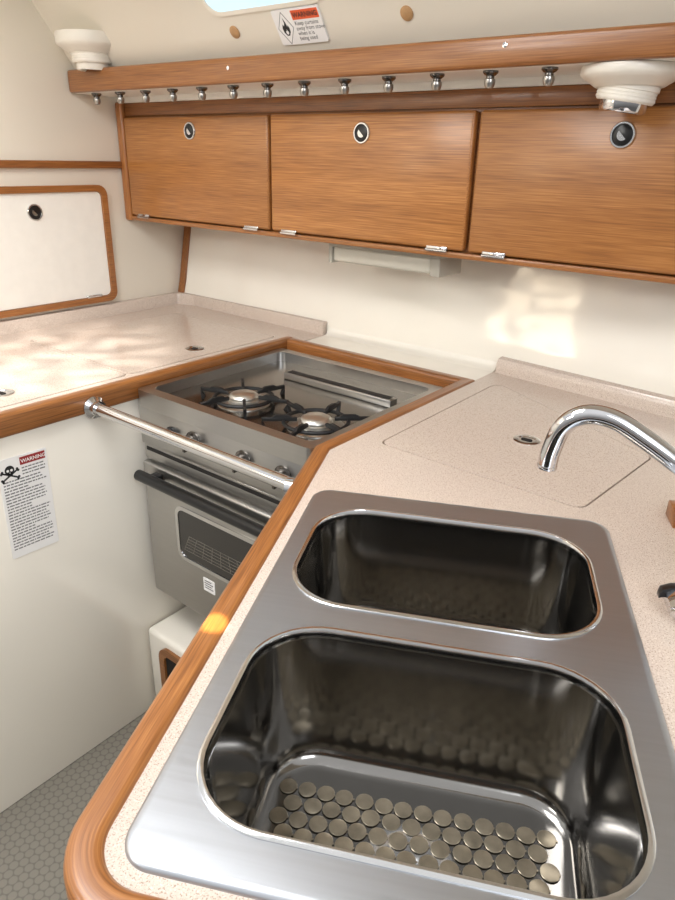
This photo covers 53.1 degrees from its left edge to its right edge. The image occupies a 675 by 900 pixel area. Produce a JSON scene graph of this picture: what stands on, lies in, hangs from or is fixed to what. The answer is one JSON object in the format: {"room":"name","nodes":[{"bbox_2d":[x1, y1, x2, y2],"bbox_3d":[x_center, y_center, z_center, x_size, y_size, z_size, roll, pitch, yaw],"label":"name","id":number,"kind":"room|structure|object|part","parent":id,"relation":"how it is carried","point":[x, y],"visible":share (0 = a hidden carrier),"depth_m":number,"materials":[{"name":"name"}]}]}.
{"room":"ship interior","nodes":[
{"label":"ship interior","id":0,"kind":"room"},
{"bbox_2d":[0,711,146,899],"bbox_3d":[-0.223,1.145,0.804,3.250,0.030,3.000,19,29,34],"label":"floor","id":1,"kind":"structure","parent":0,"point":[35,831],"depth_m":1.48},
{"bbox_2d":[0,398,185,812],"bbox_3d":[-0.599,0.339,1.514,0.023,0.864,1.440,19,29,34],"label":"panel","id":2,"kind":"object","parent":1,"relation":"on","point":[78,611],"visible":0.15,"depth_m":1.51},
{"bbox_2d":[0,447,58,558],"bbox_3d":[-0.618,0.107,1.357,0.002,0.217,0.104,19,29,34],"label":"warning sticker","id":3,"kind":"object","parent":2,"relation":"attached to","point":[25,483],"visible":1,"depth_m":1.35,"materials":[{"name":"white paper"}]},
{"bbox_2d":[3,461,53,550],"bbox_3d":[-0.618,0.112,1.358,0.001,0.172,0.091,19,29,34],"label":"print","id":4,"kind":"object","parent":3,"relation":"attached to","point":[28,503],"depth_m":1.36,"materials":[{"name":"grey paper"}]},
{"bbox_2d":[0,292,326,438],"bbox_3d":[-0.760,-0.176,1.521,0.638,0.076,1.556,19,29,34],"label":"countertop","id":5,"kind":"structure","parent":2,"relation":"on","point":[51,363],"depth_m":1.74,"materials":[{"name":"stone"}]},
{"bbox_3d":[-0.789,-0.142,1.469,0.432,0.028,0.475,19,29,34],"label":"lid","id":6,"kind":"part","parent":5,"relation":"part of","materials":[{"name":"stone"}]},
{"bbox_3d":[-0.581,-0.073,1.333,0.028,0.045,1.445,19,29,34],"label":"edge trim","id":7,"kind":"part","parent":5,"relation":"part of","materials":[{"name":"brown wood"}]},
{"bbox_3d":[-0.488,-0.286,1.819,0.432,0.028,0.468,19,29,34],"label":"lid","id":8,"kind":"part","parent":5,"relation":"part of","materials":[{"name":"stone"}]},
{"bbox_2d":[149,606,205,695],"bbox_3d":[-0.133,0.564,1.778,0.518,0.262,0.493,19,29,34],"label":"plinth","id":9,"kind":"object","parent":1,"relation":"on","point":[169,638],"visible":0.19,"depth_m":1.70,"materials":[{"name":"white plastic"}]},
{"bbox_3d":[-0.278,0.629,1.597,0.425,0.200,0.012,19,29,34],"label":"opening frame","id":10,"kind":"part","parent":9,"relation":"part of","materials":[{"name":"brown wood"}]},
{"bbox_2d":[134,348,442,616],"bbox_3d":[-0.116,0.114,1.580,0.502,0.534,0.508,19,29,34],"label":"stove","id":11,"kind":"object","parent":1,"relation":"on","point":[271,409],"visible":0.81,"depth_m":1.45,"materials":[{"name":"metal"}]},
{"bbox_3d":[-0.305,-0.014,1.382,0.042,0.042,0.029,19,29,34],"label":"knob","id":12,"kind":"part","parent":11,"relation":"part of","materials":[{"name":"metal"}]},
{"bbox_3d":[-0.264,0.112,1.383,0.445,0.025,0.040,19,29,34],"label":"handle","id":13,"kind":"part","parent":11,"relation":"part of","materials":[{"name":"black plastic"}]},
{"bbox_3d":[-0.247,0.243,1.462,0.488,0.346,0.019,19,29,34],"label":"oven door","id":14,"kind":"part","parent":11,"relation":"part of","materials":[{"name":"metal"}]},
{"bbox_2d":[204,579,212,590],"bbox_3d":[-0.286,0.302,1.506,0.028,0.020,0.001,19,29,34],"label":"print","id":15,"kind":"object","parent":11,"relation":"attached to","point":[208,583],"depth_m":1.51,"materials":[{"name":"grey paper"}]},
{"bbox_3d":[-0.286,0.303,1.506,0.037,0.034,0.001,19,29,34],"label":"label plate","id":16,"kind":"part","parent":11,"relation":"part of","materials":[{"name":"white paper"}]},
{"bbox_3d":[-0.238,0.005,1.362,0.500,0.090,0.012,19,29,34],"label":"control panel","id":17,"kind":"part","parent":11,"relation":"part of","materials":[{"name":"metal"}]},
{"bbox_3d":[-0.191,0.024,1.300,0.042,0.042,0.029,19,29,34],"label":"knob","id":18,"kind":"part","parent":11,"relation":"part of","materials":[{"name":"metal"}]},
{"bbox_3d":[-0.203,-0.109,1.467,0.115,0.013,0.115,19,29,34],"label":"burner","id":19,"kind":"part","parent":11,"relation":"part of","materials":[{"name":"metal"}]},
{"bbox_3d":[-0.109,0.052,1.241,0.042,0.042,0.029,19,29,34],"label":"knob","id":20,"kind":"part","parent":11,"relation":"part of","materials":[{"name":"metal"}]},
{"bbox_2d":[138,348,442,465],"bbox_3d":[-0.098,-0.119,1.499,0.500,0.038,0.464,19,29,34],"label":"cooktop","id":21,"kind":"object","parent":11,"relation":"in","point":[277,405],"depth_m":1.46,"materials":[{"name":"metal"}]},
{"bbox_3d":[-0.043,-0.052,1.344,0.117,0.014,0.117,19,29,34],"label":"burner","id":22,"kind":"part","parent":11,"relation":"part of","materials":[{"name":"metal"}]},
{"bbox_3d":[0.255,0.523,1.138,0.658,0.864,1.250,6,24,11],"label":"base cabinet","id":23,"kind":"object","parent":1,"relation":"on","visible":0},
{"bbox_2d":[63,338,674,899],"bbox_3d":[0.392,0.062,1.037,1.398,0.076,1.504,6,24,11],"label":"countertop","id":24,"kind":"structure","parent":23,"relation":"on","point":[465,442],"depth_m":1.02,"materials":[{"name":"stone"}]},
{"bbox_2d":[83,396,295,494],"bbox_3d":[-0.279,-0.012,1.239,0.581,0.048,0.048,19,29,34],"label":"grab rail","id":25,"kind":"object","parent":24,"relation":"attached to","point":[94,407],"visible":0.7,"depth_m":1.22,"materials":[{"name":"silver metal"}]},
{"bbox_3d":[0.174,0.054,1.084,0.690,0.045,1.644,2,24,2],"label":"edge trim","id":26,"kind":"part","parent":24,"relation":"part of","materials":[{"name":"brown wood"}]},
{"bbox_2d":[124,490,674,899],"bbox_3d":[0.105,0.268,0.737,0.414,0.168,0.602,6,24,11],"label":"sink","id":27,"kind":"object","parent":24,"relation":"in","point":[492,665],"visible":1,"depth_m":0.70,"materials":[{"name":"metal"}]},
{"bbox_2d":[269,778,560,893],"bbox_3d":[0.065,0.398,0.643,0.288,0.001,0.145,6,24,11],"label":"mat","id":28,"kind":"object","parent":27,"relation":"in","point":[440,849],"visible":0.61,"depth_m":0.67,"materials":[{"name":"plastic"}]},
{"bbox_3d":[0.070,0.326,0.616,0.341,0.157,0.231,6,24,11],"label":"bowl","id":29,"kind":"part","parent":27,"relation":"part of","materials":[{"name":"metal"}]},
{"bbox_3d":[0.129,0.220,0.862,0.341,0.157,0.216,6,24,11],"label":"bowl","id":30,"kind":"part","parent":27,"relation":"part of","materials":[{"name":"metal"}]},
{"bbox_3d":[0.359,-0.015,1.244,0.388,0.028,0.446,19,29,35],"label":"lid","id":31,"kind":"part","parent":24,"relation":"part of","materials":[{"name":"stone"}]},
{"bbox_2d":[537,404,674,618],"bbox_3d":[0.350,0.072,0.744,0.265,0.211,0.110,9,25,17],"label":"faucet","id":32,"kind":"object","parent":24,"relation":"on","point":[663,452],"visible":1,"depth_m":0.75,"materials":[{"name":"silver metal"}]},
{"bbox_3d":[0.352,0.047,0.770,0.247,0.186,0.027,11,25,21],"label":"spout","id":33,"kind":"part","parent":32,"relation":"part of","materials":[{"name":"silver metal"}]},
{"bbox_3d":[0.406,0.167,0.750,0.106,0.025,0.044,-4,24,-12],"label":"lever","id":34,"kind":"part","parent":32,"relation":"part of","materials":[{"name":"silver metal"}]},
{"bbox_2d":[666,500,674,527],"bbox_3d":[0.530,0.096,0.933,0.133,0.024,0.043,6,24,11],"label":"block","id":35,"kind":"object","parent":24,"relation":"on","point":[670,512],"visible":1,"depth_m":0.94,"materials":[{"name":"brown wood"}]},
{"bbox_2d":[0,0,183,319],"bbox_3d":[-1.318,-0.128,1.374,0.040,1.800,2.820,19,29,34],"label":"wall","id":36,"kind":"structure","parent":0,"point":[41,119],"depth_m":1.80,"materials":[{"name":"white paint"}]},
{"bbox_2d":[0,185,116,318],"bbox_3d":[-0.839,-0.528,1.800,0.023,0.325,0.542,19,29,34],"label":"locker","id":37,"kind":"object","parent":36,"relation":"attached to","point":[56,245],"visible":1,"depth_m":1.86,"materials":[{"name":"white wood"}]},
{"bbox_2d":[0,160,122,167],"bbox_3d":[-1.108,-0.596,1.401,0.018,0.019,1.600,19,29,34],"label":"trim","id":38,"kind":"structure","parent":36,"relation":"attached to","point":[3,163],"depth_m":1.81,"materials":[{"name":"brown wood"}]},
{"bbox_2d":[0,292,326,335],"bbox_3d":[-0.761,-0.194,1.514,0.636,0.037,1.556,19,29,34],"label":"backsplash","id":39,"kind":"structure","parent":36,"relation":"attached to","point":[39,321],"depth_m":2.00,"materials":[{"name":"stone"}]},
{"bbox_2d":[178,226,190,292],"bbox_3d":[-0.491,-0.645,2.215,0.024,0.242,0.082,19,29,34],"label":"trim","id":40,"kind":"structure","parent":36,"relation":"attached to","point":[187,230],"depth_m":2.21,"materials":[{"name":"brown wood"}]},
{"bbox_2d":[31,0,674,69],"bbox_3d":[0.205,-0.695,0.781,2.730,0.380,0.700,19,29,34],"label":"ceiling","id":41,"kind":"structure","parent":0,"point":[138,32],"depth_m":1.26,"materials":[{"name":"white paint"}]},
{"bbox_2d":[54,29,110,71],"bbox_3d":[-0.612,-0.988,1.683,0.164,0.079,0.164,19,29,34],"label":"dome lamp","id":42,"kind":"object","parent":41,"relation":"attached to","point":[89,49],"visible":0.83,"depth_m":1.63,"materials":[{"name":"beige plastic"}]},
{"bbox_2d":[229,26,239,38],"bbox_3d":[-0.212,-0.864,1.397,0.025,0.023,0.018,19,29,34],"label":"plug","id":43,"kind":"object","parent":41,"relation":"attached to","point":[234,31],"visible":1,"depth_m":1.39,"materials":[{"name":"brown wood"}]},
{"bbox_2d":[201,0,318,16],"bbox_3d":[-0.161,-0.893,1.262,0.321,0.113,0.083,19,29,34],"label":"window","id":44,"kind":"structure","parent":41,"relation":"attached to","point":[220,8],"depth_m":1.33,"materials":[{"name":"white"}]},
{"bbox_3d":[-0.161,-0.890,1.264,0.305,0.091,0.065,19,29,34],"label":"pane","id":45,"kind":"part","parent":44,"relation":"part of","materials":[{"name":"white"}]},
{"bbox_2d":[270,4,328,45],"bbox_3d":[-0.071,-0.814,1.296,0.120,0.056,0.041,19,29,34],"label":"warning sticker","id":46,"kind":"object","parent":41,"relation":"attached to","point":[304,24],"visible":1,"depth_m":1.29,"materials":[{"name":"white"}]},
{"bbox_2d":[400,5,412,20],"bbox_3d":[0.119,-0.750,1.161,0.025,0.023,0.018,19,29,34],"label":"plug","id":47,"kind":"object","parent":41,"relation":"attached to","point":[406,12],"visible":1,"depth_m":1.16,"materials":[{"name":"brown wood"}]},
{"bbox_2d":[185,227,674,396],"bbox_3d":[0.466,-0.037,1.566,2.667,1.560,0.306,19,29,36],"label":"wall","id":48,"kind":"structure","parent":0,"point":[621,331],"depth_m":1.65,"materials":[{"name":"white paint"}]},
{"bbox_2d":[115,82,674,283],"bbox_3d":[0.115,-0.640,1.549,1.728,0.324,0.235,19,29,34],"label":"upper cabinet","id":49,"kind":"object","parent":48,"relation":"attached to","point":[542,177],"visible":0.99,"depth_m":1.37,"materials":[{"name":"brown wood"}]},
{"bbox_3d":[-0.380,-0.742,1.794,0.559,0.258,0.019,19,29,34],"label":"door","id":50,"kind":"part","parent":49,"relation":"part of","materials":[{"name":"brown wood"}]},
{"bbox_2d":[67,22,674,102],"bbox_3d":[0.132,-0.721,1.275,2.015,0.068,0.181,19,29,34],"label":"wooden rail","id":51,"kind":"object","parent":49,"relation":"on","point":[519,59],"visible":0.89,"depth_m":1.23,"materials":[{"name":"teak"},{"name":"polished chrome"}]},
{"bbox_2d":[91,93,101,104],"bbox_3d":[-0.634,-0.924,1.780,0.026,0.027,0.026,19,29,34],"label":"hook","id":52,"kind":"object","parent":51,"relation":"attached to","point":[97,100],"visible":1,"depth_m":1.77,"materials":[{"name":"metal"}]},
{"bbox_2d":[115,92,124,103],"bbox_3d":[-0.553,-0.897,1.722,0.026,0.027,0.026,19,29,34],"label":"hook","id":53,"kind":"object","parent":51,"relation":"attached to","point":[120,99],"visible":1,"depth_m":1.72,"materials":[{"name":"metal"}]},
{"bbox_2d":[140,90,150,102],"bbox_3d":[-0.472,-0.869,1.663,0.026,0.027,0.026,19,29,34],"label":"hook","id":54,"kind":"object","parent":51,"relation":"attached to","point":[145,97],"visible":1,"depth_m":1.66,"materials":[{"name":"metal"}]},
{"bbox_2d":[167,89,177,101],"bbox_3d":[-0.391,-0.842,1.605,0.026,0.027,0.026,19,29,34],"label":"hook","id":55,"kind":"object","parent":51,"relation":"attached to","point":[173,97],"visible":1,"depth_m":1.60,"materials":[{"name":"metal"}]},
{"bbox_2d":[196,87,206,100],"bbox_3d":[-0.310,-0.814,1.546,0.026,0.027,0.026,19,29,34],"label":"hook","id":56,"kind":"object","parent":51,"relation":"attached to","point":[201,95],"visible":1,"depth_m":1.54,"materials":[{"name":"metal"}]},
{"bbox_2d":[227,85,238,98],"bbox_3d":[-0.229,-0.787,1.488,0.026,0.027,0.026,19,29,34],"label":"hook","id":57,"kind":"object","parent":51,"relation":"attached to","point":[233,94],"visible":1,"depth_m":1.48,"materials":[{"name":"metal"}]},
{"bbox_2d":[261,83,273,97],"bbox_3d":[-0.148,-0.760,1.430,0.026,0.027,0.026,19,29,34],"label":"hook","id":58,"kind":"object","parent":51,"relation":"attached to","point":[267,93],"visible":1,"depth_m":1.42,"materials":[{"name":"metal"}]},
{"bbox_2d":[298,81,310,95],"bbox_3d":[-0.067,-0.732,1.371,0.026,0.027,0.026,19,29,34],"label":"hook","id":59,"kind":"object","parent":51,"relation":"attached to","point":[304,91],"visible":1,"depth_m":1.36,"materials":[{"name":"metal"}]},
{"bbox_2d":[338,78,350,94],"bbox_3d":[0.014,-0.705,1.313,0.026,0.027,0.026,19,29,34],"label":"hook","id":60,"kind":"object","parent":51,"relation":"attached to","point":[344,88],"visible":1,"depth_m":1.31,"materials":[{"name":"metal"}]},
{"bbox_2d":[382,76,395,92],"bbox_3d":[0.095,-0.677,1.254,0.026,0.027,0.026,19,29,34],"label":"hook","id":61,"kind":"object","parent":51,"relation":"attached to","point":[388,86],"visible":1,"depth_m":1.25,"materials":[{"name":"metal"}]},
{"bbox_2d":[430,73,444,90],"bbox_3d":[0.175,-0.650,1.196,0.026,0.027,0.026,19,29,34],"label":"hook","id":62,"kind":"object","parent":51,"relation":"attached to","point":[436,85],"visible":1,"depth_m":1.19,"materials":[{"name":"metal"}]},
{"bbox_2d":[483,70,498,88],"bbox_3d":[0.257,-0.623,1.137,0.026,0.027,0.026,19,29,34],"label":"hook","id":63,"kind":"object","parent":51,"relation":"attached to","point":[489,82],"visible":1,"depth_m":1.13,"materials":[{"name":"metal"}]},
{"bbox_2d":[541,66,558,86],"bbox_3d":[0.337,-0.595,1.079,0.026,0.027,0.026,19,29,34],"label":"hook","id":64,"kind":"object","parent":51,"relation":"attached to","point":[548,79],"visible":1,"depth_m":1.07,"materials":[{"name":"metal"}]},
{"bbox_2d":[580,60,674,114],"bbox_3d":[0.454,-0.559,1.054,0.152,0.067,0.152,19,29,34],"label":"dome lamp","id":65,"kind":"object","parent":51,"relation":"attached to","point":[631,86],"visible":1,"depth_m":1.01,"materials":[{"name":"beige plastic"}]},
{"bbox_3d":[0.054,-0.595,1.481,0.535,0.258,0.019,19,29,34],"label":"door","id":66,"kind":"part","parent":49,"relation":"part of","materials":[{"name":"brown wood"}]},
{"bbox_2d":[329,243,461,277],"bbox_3d":[0.131,-0.458,1.594,0.313,0.054,0.100,19,29,34],"label":"strip light","id":67,"kind":"object","parent":49,"relation":"attached to","point":[436,266],"visible":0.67,"depth_m":1.54,"materials":[{"name":"grey plastic"}]},
{"bbox_2d":[334,247,430,273],"bbox_3d":[0.125,-0.455,1.599,0.279,0.036,0.090,19,29,34],"label":"diffuser","id":68,"kind":"object","parent":67,"relation":"attached to","point":[420,263],"depth_m":1.56,"materials":[{"name":"white plastic"}]},
{"bbox_3d":[0.071,-0.731,1.420,1.700,0.032,0.010,19,29,34],"label":"rail","id":69,"kind":"part","parent":49,"relation":"part of","materials":[{"name":"brown wood"}]},
{"bbox_3d":[0.061,-0.466,1.531,1.700,0.012,0.022,19,29,34],"label":"rail","id":70,"kind":"part","parent":49,"relation":"part of","materials":[{"name":"brown wood"}]},
{"bbox_3d":[0.483,-0.450,1.171,0.544,0.258,0.019,19,29,34],"label":"door","id":71,"kind":"part","parent":49,"relation":"part of","materials":[{"name":"brown wood"}]},
{"bbox_2d":[495,356,674,418],"bbox_3d":[0.733,-0.052,1.270,0.030,0.037,1.003,-20,31,-40],"label":"backsplash","id":72,"kind":"structure","parent":48,"relation":"attached to","point":[648,401],"depth_m":1.44,"materials":[{"name":"stone"}]}
]}

